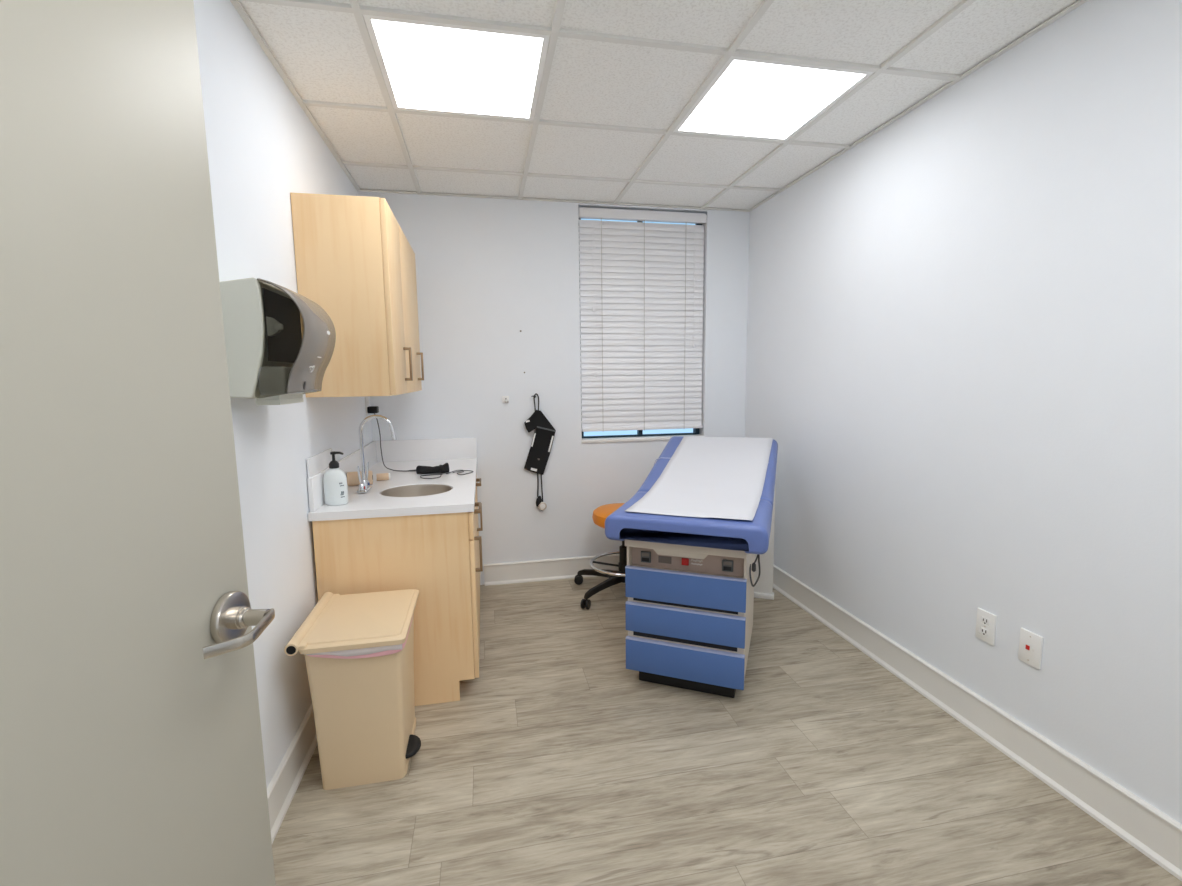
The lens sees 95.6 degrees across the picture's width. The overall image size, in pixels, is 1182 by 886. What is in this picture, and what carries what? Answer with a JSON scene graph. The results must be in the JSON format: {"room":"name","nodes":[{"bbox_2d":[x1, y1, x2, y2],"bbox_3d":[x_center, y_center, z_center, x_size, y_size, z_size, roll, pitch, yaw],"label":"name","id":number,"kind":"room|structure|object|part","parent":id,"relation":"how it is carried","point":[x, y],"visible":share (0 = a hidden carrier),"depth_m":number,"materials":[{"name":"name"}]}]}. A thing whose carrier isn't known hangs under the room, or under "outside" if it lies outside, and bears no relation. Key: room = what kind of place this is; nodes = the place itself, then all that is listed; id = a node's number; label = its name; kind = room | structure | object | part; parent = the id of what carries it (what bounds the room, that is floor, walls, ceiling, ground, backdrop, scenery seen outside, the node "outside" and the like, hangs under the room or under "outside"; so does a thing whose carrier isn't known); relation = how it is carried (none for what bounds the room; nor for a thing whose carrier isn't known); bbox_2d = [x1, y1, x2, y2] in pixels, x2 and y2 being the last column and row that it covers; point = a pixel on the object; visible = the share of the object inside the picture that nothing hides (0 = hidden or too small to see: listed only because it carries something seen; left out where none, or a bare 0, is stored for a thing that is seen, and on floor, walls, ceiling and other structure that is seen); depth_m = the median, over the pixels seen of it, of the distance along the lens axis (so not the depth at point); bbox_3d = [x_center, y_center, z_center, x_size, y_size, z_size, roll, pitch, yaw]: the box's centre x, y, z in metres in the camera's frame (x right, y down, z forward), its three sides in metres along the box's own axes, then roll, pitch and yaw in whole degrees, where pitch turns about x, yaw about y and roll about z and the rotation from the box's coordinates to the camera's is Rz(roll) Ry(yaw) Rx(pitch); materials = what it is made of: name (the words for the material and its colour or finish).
{"room":"examination room","nodes":[
{"label":"examination room","id":0,"kind":"room"},
{"bbox_2d":[193,0,372,787],"bbox_3d":[-1.059,-0.051,1.559,0.120,2.440,3.744,-2,7,-11],"label":"wall","id":1,"kind":"structure","parent":0,"point":[263,148],"depth_m":1.72,"materials":[{"name":"paint"}]},
{"bbox_2d":[220,278,335,404],"bbox_3d":[-0.894,-0.283,1.565,0.220,0.335,0.305,-2,7,-11],"label":"paper towel dispenser","id":2,"kind":"object","parent":1,"relation":"attached to","point":[269,361],"visible":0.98,"depth_m":1.44,"materials":[{"name":"grey plastic"}]},
{"bbox_3d":[-0.891,-0.331,1.560,0.003,0.190,0.285,-2,7,-11],"label":"plate","id":3,"kind":"part","parent":2,"relation":"part of","materials":[{"name":"black plastic"}]},
{"bbox_2d":[267,704,317,842],"bbox_3d":[-0.849,1.163,1.082,0.022,0.139,2.170,-2,7,-11],"label":"baseboard","id":4,"kind":"structure","parent":1,"relation":"attached to","point":[281,790],"depth_m":1.76,"materials":[{"name":"paint"}]},
{"bbox_2d":[290,193,423,396],"bbox_3d":[-1.022,-0.612,2.521,0.363,0.755,0.947,-2,7,-11],"label":"upper cabinet","id":5,"kind":"object","parent":1,"relation":"attached to","point":[354,259],"visible":1,"depth_m":2.07,"materials":[{"name":"brown wood"}]},
{"bbox_3d":[-0.826,-0.582,2.257,0.020,0.751,0.348,-2,7,-11],"label":"door","id":6,"kind":"part","parent":5,"relation":"part of","materials":[{"name":"brown wood"}]},
{"bbox_3d":[-0.822,-0.355,2.409,0.032,0.148,0.018,-2,7,-11],"label":"handle","id":7,"kind":"part","parent":5,"relation":"part of","materials":[{"name":"metal"}]},
{"bbox_3d":[-0.920,-0.638,2.718,0.020,0.751,0.594,-2,7,-11],"label":"door","id":8,"kind":"part","parent":5,"relation":"part of","materials":[{"name":"brown wood"}]},
{"bbox_3d":[-0.917,-0.411,2.878,0.032,0.148,0.018,-2,7,-11],"label":"handle","id":9,"kind":"part","parent":5,"relation":"part of","materials":[{"name":"metal"}]},
{"bbox_2d":[365,397,368,416],"bbox_3d":[-1.314,-0.213,3.150,0.008,0.114,0.070,-2,7,-11],"label":"wall outlet","id":10,"kind":"object","parent":1,"relation":"attached to","point":[366,398],"visible":0.81,"depth_m":3.12,"materials":[{"name":"white paint"}]},
{"bbox_2d":[367,406,415,471],"bbox_3d":[-1.139,-0.028,3.034,0.475,0.347,0.127,5,9,37],"label":"power adapter","id":11,"kind":"object","parent":1,"relation":"attached to","point":[371,409],"visible":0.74,"depth_m":3.13,"materials":[{"name":"black plastic"}]},
{"bbox_2d":[357,191,749,584],"bbox_3d":[-0.146,-0.307,3.564,2.468,2.440,0.140,-2,7,-11],"label":"wall","id":12,"kind":"structure","parent":0,"point":[489,270],"depth_m":3.42,"materials":[{"name":"paint"}]},
{"bbox_2d":[502,396,508,402],"bbox_3d":[-0.543,-0.276,3.405,0.044,0.044,0.020,-2,7,-11],"label":"wall bracket","id":13,"kind":"object","parent":12,"relation":"attached to","point":[505,399],"visible":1,"depth_m":3.41,"materials":[{"name":"white plastic"}]},
{"bbox_2d":[484,554,618,585],"bbox_3d":[0.186,0.833,3.685,1.806,0.139,0.022,-2,7,-11],"label":"baseboard","id":14,"kind":"structure","parent":12,"relation":"attached to","point":[560,568],"depth_m":3.58,"materials":[{"name":"paint"}]},
{"bbox_2d":[579,218,703,442],"bbox_3d":[0.341,-0.771,3.596,0.867,1.508,0.142,-2,7,-11],"label":"window","id":15,"kind":"structure","parent":12,"relation":"in","point":[658,434],"depth_m":3.67,"materials":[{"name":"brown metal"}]},
{"bbox_3d":[0.354,-0.031,3.664,0.867,0.021,0.097,-2,7,-11],"label":"sill","id":16,"kind":"part","parent":15,"relation":"part of","materials":[{"name":"white paint"}]},
{"bbox_2d":[579,207,706,431],"bbox_3d":[0.347,-0.795,3.561,0.855,1.428,0.074,-2,7,-11],"label":"window blind","id":17,"kind":"object","parent":15,"relation":"attached to","point":[641,284],"visible":0.98,"depth_m":3.56,"materials":[{"name":"white plastic"}]},
{"bbox_3d":[0.021,-0.919,3.448,0.027,0.988,0.011,-2,7,-11],"label":"tilt cord","id":18,"kind":"part","parent":17,"relation":"part of","materials":[{"name":"white fabric"}]},
{"bbox_3d":[0.073,-0.753,3.488,0.004,1.368,0.002,-2,7,-11],"label":"ladder cord","id":19,"kind":"part","parent":17,"relation":"part of","materials":[{"name":"white fabric"}]},
{"bbox_3d":[0.354,-0.101,3.651,0.847,0.020,0.046,-2,7,-11],"label":"rail","id":20,"kind":"part","parent":17,"relation":"part of","materials":[{"name":"white plastic"}]},
{"bbox_3d":[0.352,-0.763,3.543,0.004,1.368,0.002,-2,7,-11],"label":"ladder cord","id":21,"kind":"part","parent":17,"relation":"part of","materials":[{"name":"white fabric"}]},
{"bbox_3d":[0.632,-0.773,3.598,0.004,1.368,0.002,-2,7,-11],"label":"ladder cord","id":22,"kind":"part","parent":17,"relation":"part of","materials":[{"name":"white fabric"}]},
{"bbox_3d":[0.690,-1.037,3.569,0.012,0.798,0.011,-2,7,-11],"label":"lift cord","id":23,"kind":"part","parent":17,"relation":"part of","materials":[{"name":"white fabric"}]},
{"bbox_2d":[238,0,1077,209],"bbox_3d":[0.172,-1.363,1.769,2.708,0.076,3.734,-2,7,-11],"label":"ceiling","id":24,"kind":"structure","parent":0,"point":[323,54],"depth_m":2.02,"materials":[{"name":"tile"}]},
{"bbox_2d":[363,15,549,120],"bbox_3d":[-0.466,-1.334,1.945,0.565,0.008,0.584,-2,7,-11],"label":"recessed light","id":25,"kind":"object","parent":24,"relation":"in","point":[432,67],"visible":1,"depth_m":1.89,"materials":[{"name":"white paint"}]},
{"bbox_2d":[230,0,1087,211],"bbox_3d":[0.197,-1.305,1.653,2.468,0.011,3.484,-2,7,-11],"label":"grid","id":26,"kind":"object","parent":24,"relation":"attached to","point":[555,31],"depth_m":1.97,"materials":[{"name":"white metal"}]},
{"bbox_2d":[673,56,873,140],"bbox_3d":[0.699,-1.376,2.176,0.561,0.008,0.584,-2,7,-11],"label":"recessed light","id":27,"kind":"object","parent":24,"relation":"in","point":[750,98],"visible":1,"depth_m":2.13,"materials":[{"name":"white paint"}]},
{"bbox_2d":[272,576,1181,885],"bbox_3d":[0.163,1.275,1.056,3.188,0.100,5.734,-2,7,-11],"label":"floor","id":28,"kind":"structure","parent":0,"point":[555,765],"depth_m":1.76,"materials":[{"name":"plastic"}]},
{"bbox_2d":[284,589,420,789],"bbox_3d":[-0.798,0.856,1.907,0.364,0.548,0.420,-2,7,-11],"label":"bin","id":29,"kind":"object","parent":28,"relation":"on","point":[364,708],"visible":1,"depth_m":1.77,"materials":[{"name":"beige plastic"}]},
{"bbox_3d":[-0.801,0.609,1.878,0.340,0.029,0.418,-2,7,-11],"label":"lid","id":30,"kind":"part","parent":29,"relation":"part of","materials":[{"name":"beige plastic"}]},
{"bbox_2d":[306,617,412,658],"bbox_3d":[-0.772,0.651,1.832,0.292,0.040,0.278,-2,7,-11],"label":"liner","id":31,"kind":"object","parent":29,"relation":"in","point":[383,650],"visible":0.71,"depth_m":1.70,"materials":[{"name":"white plastic"}]},
{"bbox_2d":[312,501,482,705],"bbox_3d":[-0.818,0.654,2.471,0.633,0.811,0.620,-2,7,-11],"label":"base cabinet","id":32,"kind":"object","parent":28,"relation":"on","point":[435,555],"visible":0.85,"depth_m":2.17,"materials":[{"name":"brown wood"}]},
{"bbox_3d":[-0.549,0.304,2.483,0.018,0.113,0.616,-2,7,-11],"label":"drawer","id":33,"kind":"part","parent":32,"relation":"part of","materials":[{"name":"brown wood"}]},
{"bbox_3d":[-0.545,0.660,2.527,0.018,0.597,0.616,-2,7,-11],"label":"door","id":34,"kind":"part","parent":32,"relation":"part of","materials":[{"name":"brown wood"}]},
{"bbox_3d":[-0.526,0.300,2.487,0.030,0.018,0.150,-2,7,-11],"label":"handle","id":35,"kind":"part","parent":32,"relation":"part of","materials":[{"name":"metal"}]},
{"bbox_3d":[-0.478,0.472,2.276,0.030,0.150,0.018,-2,7,-11],"label":"handle","id":36,"kind":"part","parent":32,"relation":"part of","materials":[{"name":"metal"}]},
{"bbox_2d":[475,474,482,603],"bbox_3d":[-0.942,0.580,3.085,0.633,0.811,0.638,-2,7,-11],"label":"base cabinet","id":37,"kind":"object","parent":32,"relation":"attached to","point":[477,479],"visible":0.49,"depth_m":3.03,"materials":[{"name":"brown wood"}]},
{"bbox_2d":[306,438,476,520],"bbox_3d":[-0.904,0.095,2.720,0.618,0.237,1.294,-2,7,-11],"label":"countertop","id":38,"kind":"structure","parent":37,"relation":"on","point":[459,453],"depth_m":2.56,"materials":[{"name":"white stone"}]},
{"bbox_3d":[-1.115,0.078,2.211,0.008,0.074,0.330,-2,7,-11],"label":"splash panel","id":39,"kind":"part","parent":38,"relation":"part of","materials":[{"name":"white stone"}]},
{"bbox_2d":[323,451,347,505],"bbox_3d":[-1.039,0.141,2.174,0.094,0.216,0.073,0,7,9],"label":"soap bottle","id":40,"kind":"object","parent":38,"relation":"on","point":[335,479],"visible":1,"depth_m":2.15,"materials":[{"name":"white plastic"}]},
{"bbox_2d":[347,471,372,485],"bbox_3d":[-1.107,0.169,2.570,0.113,0.066,0.066,-3,7,-19],"label":"roll","id":41,"kind":"object","parent":38,"relation":"on","point":[352,477],"visible":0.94,"depth_m":2.54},
{"bbox_2d":[356,414,396,493],"bbox_3d":[-0.969,0.043,2.429,0.174,0.346,0.124,-2,7,-11],"label":"faucet","id":42,"kind":"object","parent":38,"relation":"on","point":[364,486],"visible":1,"depth_m":2.41,"materials":[{"name":"silver metal"}]},
{"bbox_3d":[-1.022,0.156,2.384,0.028,0.116,0.028,-2,7,-11],"label":"lever handle","id":43,"kind":"part","parent":42,"relation":"part of","materials":[{"name":"silver metal"}]},
{"bbox_3d":[-1.040,0.145,2.474,0.028,0.116,0.028,-2,7,-11],"label":"lever handle","id":44,"kind":"part","parent":42,"relation":"part of","materials":[{"name":"silver metal"}]},
{"bbox_2d":[376,473,390,480],"bbox_3d":[-1.040,0.169,2.686,0.064,0.036,0.036,-4,8,-23],"label":"tape roll","id":45,"kind":"object","parent":38,"relation":"on","point":[381,476],"visible":1,"depth_m":2.67,"materials":[{"name":"beige paper"}]},
{"bbox_2d":[380,484,451,496],"bbox_3d":[-0.795,0.306,2.462,0.314,0.178,0.290,-2,7,-11],"label":"sink","id":46,"kind":"object","parent":38,"relation":"in","point":[423,489],"visible":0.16,"depth_m":2.58,"materials":[{"name":"metal"}]},
{"bbox_2d":[416,463,448,473],"bbox_3d":[-0.846,0.136,2.862,0.169,0.051,0.092,-3,7,-19],"label":"pouch","id":47,"kind":"object","parent":38,"relation":"on","point":[444,468],"visible":1,"depth_m":2.84,"materials":[{"name":"fabric"}]},
{"bbox_2d":[420,470,473,478],"bbox_3d":[-0.752,0.163,2.812,0.285,0.008,0.136,-8,10,-44],"label":"cable","id":48,"kind":"object","parent":38,"relation":"on","point":[458,471],"visible":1,"depth_m":2.81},
{"bbox_3d":[-0.670,0.586,3.141,0.018,0.597,0.634,-2,7,-11],"label":"door","id":49,"kind":"part","parent":37,"relation":"part of","materials":[{"name":"brown wood"}]},
{"bbox_3d":[-0.650,0.227,3.101,0.030,0.018,0.150,-2,7,-11],"label":"handle","id":50,"kind":"part","parent":37,"relation":"part of","materials":[{"name":"metal"}]},
{"bbox_3d":[-0.602,0.399,2.887,0.030,0.150,0.018,-2,7,-11],"label":"handle","id":51,"kind":"part","parent":37,"relation":"part of","materials":[{"name":"metal"}]},
{"bbox_2d":[574,503,626,609],"bbox_3d":[0.233,0.671,3.329,0.676,0.544,0.691,-2,7,-11],"label":"stool","id":52,"kind":"object","parent":28,"relation":"on","point":[601,513],"visible":0.48,"depth_m":3.30,"materials":[{"name":"orange plastic"}]},
{"bbox_3d":[0.049,0.836,3.441,0.304,0.073,0.044,3,8,28],"label":"leg","id":53,"kind":"part","parent":52,"relation":"part of","materials":[{"name":"black plastic"}]},
{"bbox_3d":[0.076,0.861,3.230,0.304,0.073,0.044,-7,10,-43],"label":"leg","id":54,"kind":"part","parent":52,"relation":"part of","materials":[{"name":"black plastic"}]},
{"bbox_3d":[0.204,0.451,3.306,0.392,0.100,0.392,-2,7,-11],"label":"seat","id":55,"kind":"part","parent":52,"relation":"part of","materials":[{"name":"orange leather"}]},
{"bbox_2d":[605,436,777,697],"bbox_3d":[0.580,0.523,2.726,0.657,0.976,1.300,2,7,20],"label":"exam table","id":56,"kind":"object","parent":28,"relation":"on","point":[692,584],"visible":0.84,"depth_m":2.21,"materials":[{"name":"blue metal"}]},
{"bbox_2d":[641,551,650,562],"bbox_3d":[0.235,0.488,2.297,0.040,0.048,0.030,-2,7,-11],"label":"socket","id":57,"kind":"object","parent":56,"relation":"attached to","point":[645,555],"depth_m":2.29,"materials":[{"name":"black plastic"}]},
{"bbox_3d":[0.313,0.495,2.273,0.056,0.030,0.003,2,7,20],"label":"rating plate","id":58,"kind":"part","parent":56,"relation":"part of","materials":[{"name":"grey metal"}]},
{"bbox_3d":[0.386,0.922,2.249,0.496,0.137,0.021,2,7,20],"label":"drawer","id":59,"kind":"part","parent":56,"relation":"part of","materials":[{"name":"blue laminate"}]},
{"bbox_2d":[682,558,688,565],"bbox_3d":[0.394,0.496,2.240,0.030,0.030,0.008,2,7,20],"label":"rocker switch","id":60,"kind":"object","parent":56,"relation":"attached to","point":[685,561],"depth_m":2.23,"materials":[{"name":"red plastic"}]},
{"bbox_3d":[0.384,0.755,2.229,0.496,0.118,0.021,2,7,20],"label":"drawer","id":61,"kind":"part","parent":56,"relation":"part of","materials":[{"name":"blue laminate"}]},
{"bbox_3d":[0.383,0.602,2.210,0.496,0.128,0.021,2,7,20],"label":"drawer","id":62,"kind":"part","parent":56,"relation":"part of","materials":[{"name":"blue laminate"}]},
{"bbox_2d":[625,539,747,558],"bbox_3d":[0.396,0.430,2.230,0.496,0.054,0.128,2,7,20],"label":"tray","id":63,"kind":"object","parent":56,"relation":"on","point":[696,552],"depth_m":2.18,"materials":[{"name":"beige plastic"}]},
{"bbox_3d":[0.400,0.483,2.248,0.472,0.103,0.015,2,7,20],"label":"control panel","id":64,"kind":"part","parent":56,"relation":"part of","materials":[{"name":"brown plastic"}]},
{"bbox_2d":[605,491,772,553],"bbox_3d":[0.434,0.326,2.307,0.644,0.116,0.467,2,7,20],"label":"seat cushion","id":65,"kind":"object","parent":56,"relation":"on","point":[721,534],"depth_m":2.10,"materials":[{"name":"blue plastic"}]},
{"bbox_2d":[625,436,772,519],"bbox_3d":[0.601,0.128,2.677,0.543,0.192,1.198,2,7,20],"label":"paper","id":66,"kind":"object","parent":56,"relation":"on","point":[705,477],"visible":1,"depth_m":2.65,"materials":[{"name":"white paper"}]},
{"bbox_2d":[636,436,777,507],"bbox_3d":[0.656,0.143,2.891,0.644,0.263,0.830,2,7,20],"label":"backrest cushion","id":67,"kind":"object","parent":56,"relation":"on","point":[767,494],"depth_m":2.82,"materials":[{"name":"blue plastic"}]},
{"bbox_2d":[722,559,732,571],"bbox_3d":[0.555,0.499,2.178,0.040,0.048,0.030,-2,7,-11],"label":"socket","id":68,"kind":"object","parent":56,"relation":"attached to","point":[727,564],"depth_m":2.17,"materials":[{"name":"black plastic"}]},
{"bbox_3d":[0.670,0.493,2.223,0.031,0.225,0.172,0,7,3],"label":"power cord","id":69,"kind":"part","parent":56,"relation":"part of","materials":[{"name":"black rubber"}]},
{"bbox_3d":[0.899,0.511,3.277,0.442,0.859,0.050,2,7,20],"label":"panel","id":70,"kind":"part","parent":56,"relation":"part of","materials":[{"name":"white paint"}]},
{"bbox_2d":[745,0,1181,823],"bbox_3d":[1.663,-0.033,1.147,0.120,2.440,5.624,-2,7,-11],"label":"wall","id":71,"kind":"structure","parent":0,"point":[964,352],"depth_m":1.85,"materials":[{"name":"paint"}]},
{"bbox_2d":[773,564,1181,880],"bbox_3d":[1.423,1.003,2.178,0.022,0.139,3.484,-2,7,-11],"label":"baseboard","id":72,"kind":"structure","parent":71,"relation":"attached to","point":[1149,830],"depth_m":1.86,"materials":[{"name":"paint"}]},
{"bbox_2d":[975,608,996,645],"bbox_3d":[1.456,0.677,1.978,0.011,0.114,0.074,-2,7,-11],"label":"duplex outlet","id":73,"kind":"object","parent":71,"relation":"attached to","point":[986,621],"visible":1,"depth_m":1.97,"materials":[{"name":"plastic"}]},
{"bbox_2d":[980,627,988,636],"bbox_3d":[1.454,0.698,1.980,0.004,0.028,0.034,-2,7,-11],"label":"socket","id":74,"kind":"object","parent":73,"relation":"attached to","point":[984,631],"depth_m":1.98,"materials":[{"name":"white plastic"}]},
{"bbox_2d":[981,616,989,625],"bbox_3d":[1.454,0.656,1.975,0.004,0.028,0.034,-2,7,-11],"label":"socket","id":75,"kind":"object","parent":73,"relation":"attached to","point":[985,620],"depth_m":1.97,"materials":[{"name":"white plastic"}]},
{"bbox_2d":[1018,628,1042,668],"bbox_3d":[1.489,0.696,1.817,0.010,0.114,0.074,-2,7,-11],"label":"outlet","id":76,"kind":"object","parent":71,"relation":"attached to","point":[1030,643],"visible":1,"depth_m":1.81,"materials":[{"name":"white plastic"}]},
{"bbox_3d":[0.508,0.116,0.035,2.588,2.440,0.120,-2,7,-11],"label":"wall","id":77,"kind":"structure","parent":0,"visible":0},
{"bbox_2d":[0,0,275,885],"bbox_3d":[-0.522,0.279,0.406,0.122,2.028,0.912,-1,7,-1],"label":"door","id":78,"kind":"structure","parent":77,"relation":"in","point":[131,746],"depth_m":0.62,"materials":[{"name":"paint"}]},
{"bbox_3d":[-0.483,0.268,0.758,0.034,0.016,0.124,0,7,9],"label":"lever","id":79,"kind":"part","parent":78,"relation":"part of","materials":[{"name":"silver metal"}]},
{"bbox_3d":[-0.367,-0.299,3.431,0.032,0.021,0.032,-2,7,-11],"label":"wall hook","id":80,"kind":"object","parent":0,"visible":0},
{"bbox_2d":[524,393,555,509],"bbox_3d":[-0.331,0.060,3.476,0.210,0.763,0.039,-2,7,-11],"label":"blood pressure cuff","id":81,"kind":"object","parent":80,"relation":"hanging from","point":[544,433],"visible":1,"depth_m":3.47,"materials":[{"name":"black fabric"}]},
{"bbox_3d":[-0.342,0.382,3.513,0.041,0.074,0.037,-2,7,-11],"label":"bulb","id":82,"kind":"part","parent":81,"relation":"part of","materials":[{"name":"black rubber"}]},
{"bbox_3d":[-0.333,0.053,3.482,0.208,0.310,0.018,-2,7,-11],"label":"cuff panel","id":83,"kind":"part","parent":81,"relation":"part of","materials":[{"name":"black fabric"}]}
]}

